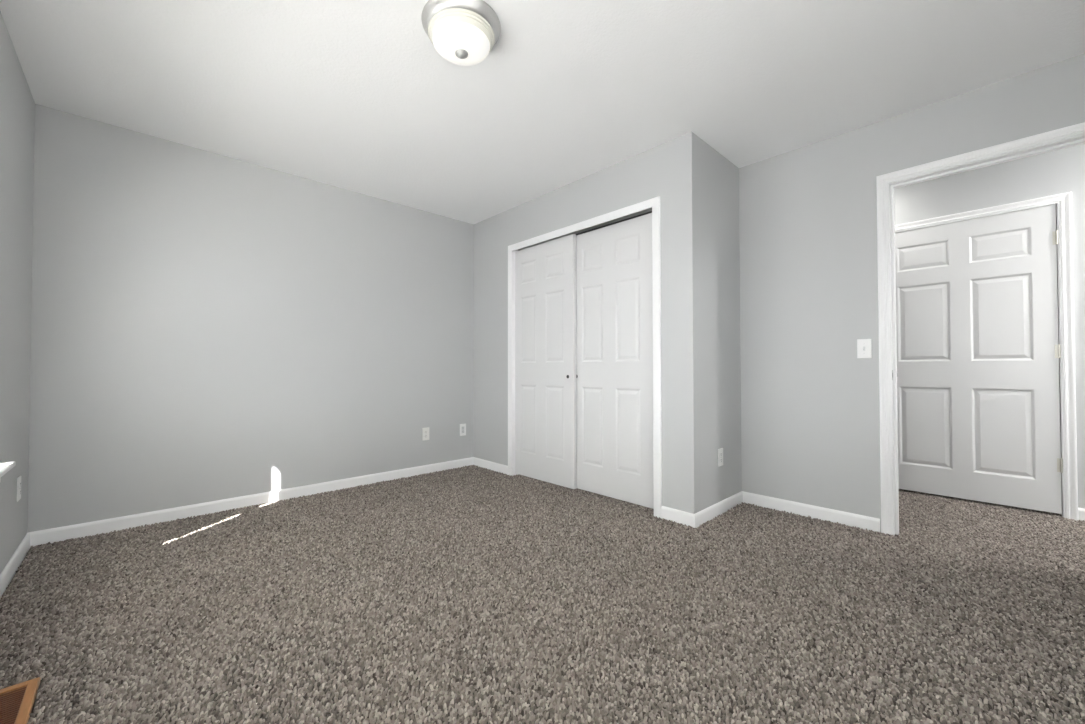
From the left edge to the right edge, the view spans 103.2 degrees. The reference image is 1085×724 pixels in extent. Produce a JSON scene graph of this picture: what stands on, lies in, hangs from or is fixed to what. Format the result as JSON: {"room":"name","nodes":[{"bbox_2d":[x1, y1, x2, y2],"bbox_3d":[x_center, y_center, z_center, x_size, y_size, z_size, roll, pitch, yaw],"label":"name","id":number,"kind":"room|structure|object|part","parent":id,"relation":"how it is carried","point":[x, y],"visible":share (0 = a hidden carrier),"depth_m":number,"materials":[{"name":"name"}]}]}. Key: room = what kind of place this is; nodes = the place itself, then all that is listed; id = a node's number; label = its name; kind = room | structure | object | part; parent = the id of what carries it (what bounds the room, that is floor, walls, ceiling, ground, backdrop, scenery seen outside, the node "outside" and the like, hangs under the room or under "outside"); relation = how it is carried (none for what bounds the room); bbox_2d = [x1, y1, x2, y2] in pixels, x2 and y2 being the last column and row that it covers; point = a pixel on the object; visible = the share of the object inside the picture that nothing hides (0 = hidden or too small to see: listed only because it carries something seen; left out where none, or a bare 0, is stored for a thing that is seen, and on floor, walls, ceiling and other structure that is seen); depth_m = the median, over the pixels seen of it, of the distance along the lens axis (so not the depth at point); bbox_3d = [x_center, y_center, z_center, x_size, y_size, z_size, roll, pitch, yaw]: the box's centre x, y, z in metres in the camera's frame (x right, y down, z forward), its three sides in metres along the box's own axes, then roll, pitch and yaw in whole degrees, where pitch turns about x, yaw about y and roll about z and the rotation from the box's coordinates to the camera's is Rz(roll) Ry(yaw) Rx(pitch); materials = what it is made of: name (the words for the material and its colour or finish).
{"room":"empty bedroom","nodes":[
{"label":"empty bedroom","id":0,"kind":"room"},
{"bbox_2d":[0,11,34,573],"bbox_3d":[-1.292,-0.238,0.660,0.140,2.451,4.575,1,-1,-43],"label":"wall","id":1,"kind":"structure","parent":0,"point":[17,104],"depth_m":2.03,"materials":[{"name":"grey paint"}]},
{"bbox_2d":[0,461,15,479],"bbox_3d":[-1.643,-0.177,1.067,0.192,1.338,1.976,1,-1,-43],"label":"window sill","id":2,"kind":"structure","parent":1,"relation":"in","point":[5,467],"depth_m":1.75,"materials":[{"name":"white paint"}]},
{"bbox_2d":[0,533,29,598],"bbox_3d":[-1.271,0.947,0.731,0.012,0.085,4.448,1,-1,-43],"label":"baseboard","id":3,"kind":"structure","parent":1,"relation":"attached to","point":[15,561],"depth_m":2.04,"materials":[{"name":"white paint"}]},
{"bbox_2d":[17,476,20,501],"bbox_3d":[-2.611,0.631,2.147,0.008,0.117,0.072,1,-1,-43],"label":"wall outlet","id":4,"kind":"object","parent":1,"relation":"attached to","point":[19,477],"visible":1,"depth_m":2.13,"materials":[{"name":"white plastic"}]},
{"bbox_2d":[27,104,473,532],"bbox_3d":[-0.911,-0.181,4.254,5.640,2.451,0.115,1,-1,-43],"label":"wall","id":5,"kind":"structure","parent":0,"point":[206,326],"depth_m":2.94,"materials":[{"name":"grey paint"}]},
{"bbox_2d":[28,457,507,547],"bbox_3d":[-1.562,0.986,3.147,2.915,0.085,0.566,1,-1,-43],"label":"baseboard","id":6,"kind":"structure","parent":5,"relation":"attached to","point":[52,535],"depth_m":2.96,"materials":[{"name":"white paint"}]},
{"bbox_2d":[422,427,428,440],"bbox_3d":[-1.083,0.668,3.991,0.072,0.117,0.008,1,-1,-43],"label":"wall outlet","id":7,"kind":"object","parent":5,"relation":"attached to","point":[425,431],"visible":1,"depth_m":3.98,"materials":[{"name":"beige plastic"}]},
{"bbox_2d":[460,424,465,435],"bbox_3d":[-0.790,0.673,4.268,0.072,0.117,0.008,1,-1,-43],"label":"wall outlet","id":8,"kind":"object","parent":5,"relation":"attached to","point":[462,426],"visible":1,"depth_m":4.26,"materials":[{"name":"white plastic"}]},
{"bbox_2d":[0,0,1084,223],"bbox_3d":[1.089,-1.482,2.165,5.640,0.080,5.930,1,-1,-43],"label":"ceiling","id":9,"kind":"structure","parent":0,"point":[357,96],"depth_m":2.17,"materials":[{"name":"white paint"}]},
{"bbox_2d":[421,0,500,65],"bbox_3d":[-0.346,-1.375,1.845,0.334,0.140,0.334,1,-1,-43],"label":"ceiling light","id":10,"kind":"object","parent":9,"relation":"attached to","point":[462,32],"visible":1,"depth_m":1.77,"materials":[{"name":"silver metal"}]},
{"bbox_3d":[-0.346,-1.343,1.845,0.243,0.040,0.243,1,-1,-43],"label":"lamp shade","id":11,"kind":"part","parent":10,"relation":"part of","materials":[{"name":"white glass"}]},
{"bbox_2d":[0,478,1084,723],"bbox_3d":[1.092,1.063,2.124,5.640,0.109,5.930,1,-1,-43],"label":"floor","id":12,"kind":"structure","parent":0,"point":[548,659],"depth_m":1.43,"materials":[{"name":"brown carpet"}]},
{"bbox_2d":[0,677,39,723],"bbox_3d":[-1.521,0.988,1.186,0.148,0.017,0.295,1,-1,-43],"label":"floor vent","id":13,"kind":"object","parent":12,"relation":"in","point":[16,701],"visible":1,"depth_m":1.25,"materials":[{"name":"brown wood"}]},
{"bbox_2d":[473,132,702,513],"bbox_3d":[0.156,-0.193,3.554,0.115,2.451,2.368,1,-1,-43],"label":"wall","id":14,"kind":"structure","parent":0,"point":[670,170],"depth_m":2.82,"materials":[{"name":"grey paint"}]},
{"bbox_2d":[515,234,576,488],"bbox_3d":[0.009,-0.004,3.687,0.037,2.030,0.722,1,-1,-43],"label":"door","id":15,"kind":"structure","parent":14,"relation":"in","point":[545,273],"depth_m":3.64,"materials":[{"name":"white paint"}]},
{"bbox_2d":[508,196,661,517],"bbox_3d":[0.270,-0.025,3.422,0.128,2.110,1.580,1,-1,-43],"label":"door frame","id":16,"kind":"structure","parent":14,"relation":"attached to","point":[652,205],"depth_m":3.05,"materials":[{"name":"white paint"}]},
{"bbox_2d":[576,213,653,508],"bbox_3d":[0.524,-0.009,3.205,0.037,2.025,0.786,1,-1,-43],"label":"door","id":17,"kind":"structure","parent":14,"relation":"in","point":[614,299],"depth_m":3.17,"materials":[{"name":"white paint"}]},
{"bbox_2d":[700,138,741,509],"bbox_3d":[1.191,-0.204,2.983,0.601,2.451,0.115,1,-1,-43],"label":"wall","id":18,"kind":"structure","parent":0,"point":[720,234],"depth_m":2.92,"materials":[{"name":"grey paint"}]},
{"bbox_2d":[718,448,722,466],"bbox_3d":[1.198,0.640,2.890,0.072,0.117,0.008,1,-1,-43],"label":"wall outlet","id":19,"kind":"object","parent":18,"relation":"attached to","point":[720,451],"visible":1,"depth_m":2.88,"materials":[{"name":"white plastic"}]},
{"bbox_2d":[739,53,1084,531],"bbox_3d":[1.435,-0.200,3.246,0.115,2.451,4.575,1,-1,-43],"label":"wall","id":20,"kind":"structure","parent":0,"point":[810,411],"depth_m":2.74,"materials":[{"name":"grey paint"}]},
{"bbox_2d":[661,491,879,531],"bbox_3d":[1.399,0.977,2.858,1.245,0.085,0.547,0,-1,4],"label":"baseboard","id":21,"kind":"structure","parent":20,"relation":"attached to","point":[695,520],"depth_m":2.76,"materials":[{"name":"white paint"}]},
{"bbox_2d":[857,339,871,357],"bbox_3d":[1.948,-0.081,2.605,0.020,0.116,0.071,1,-1,-43],"label":"light switch","id":22,"kind":"object","parent":20,"relation":"attached to","point":[864,346],"visible":1,"depth_m":2.61,"materials":[{"name":"white plastic"}]},
{"bbox_2d":[876,122,1084,534],"bbox_3d":[2.376,-0.053,2.251,0.150,2.122,0.959,1,-1,-43],"label":"door frame","id":23,"kind":"structure","parent":20,"relation":"attached to","point":[1073,135],"depth_m":2.52,"materials":[{"name":"white paint"}]},
{"bbox_2d":[894,143,1084,508],"bbox_3d":[3.402,-0.202,3.234,0.615,2.451,4.100,1,-1,-43],"label":"wall","id":24,"kind":"structure","parent":0,"point":[1060,171],"depth_m":2.89,"materials":[{"name":"grey paint"}]},
{"bbox_2d":[895,204,1062,513],"bbox_3d":[3.051,-0.020,3.133,0.103,2.030,0.928,1,-1,-43],"label":"door","id":25,"kind":"structure","parent":24,"relation":"in","point":[979,350],"depth_m":3.07,"materials":[{"name":"white paint"}]},
{"bbox_2d":[895,192,1077,519],"bbox_3d":[3.095,-0.034,3.179,0.132,2.114,1.050,1,-1,-43],"label":"door frame","id":26,"kind":"structure","parent":24,"relation":"attached to","point":[1065,290],"depth_m":2.79,"materials":[{"name":"white paint"}]},
{"bbox_2d":[1078,508,1084,520],"bbox_3d":[4.003,0.963,2.128,0.012,0.085,1.698,1,-1,-43],"label":"baseboard","id":27,"kind":"structure","parent":24,"relation":"attached to","point":[1081,511],"depth_m":2.73,"materials":[{"name":"white paint"}]}
]}

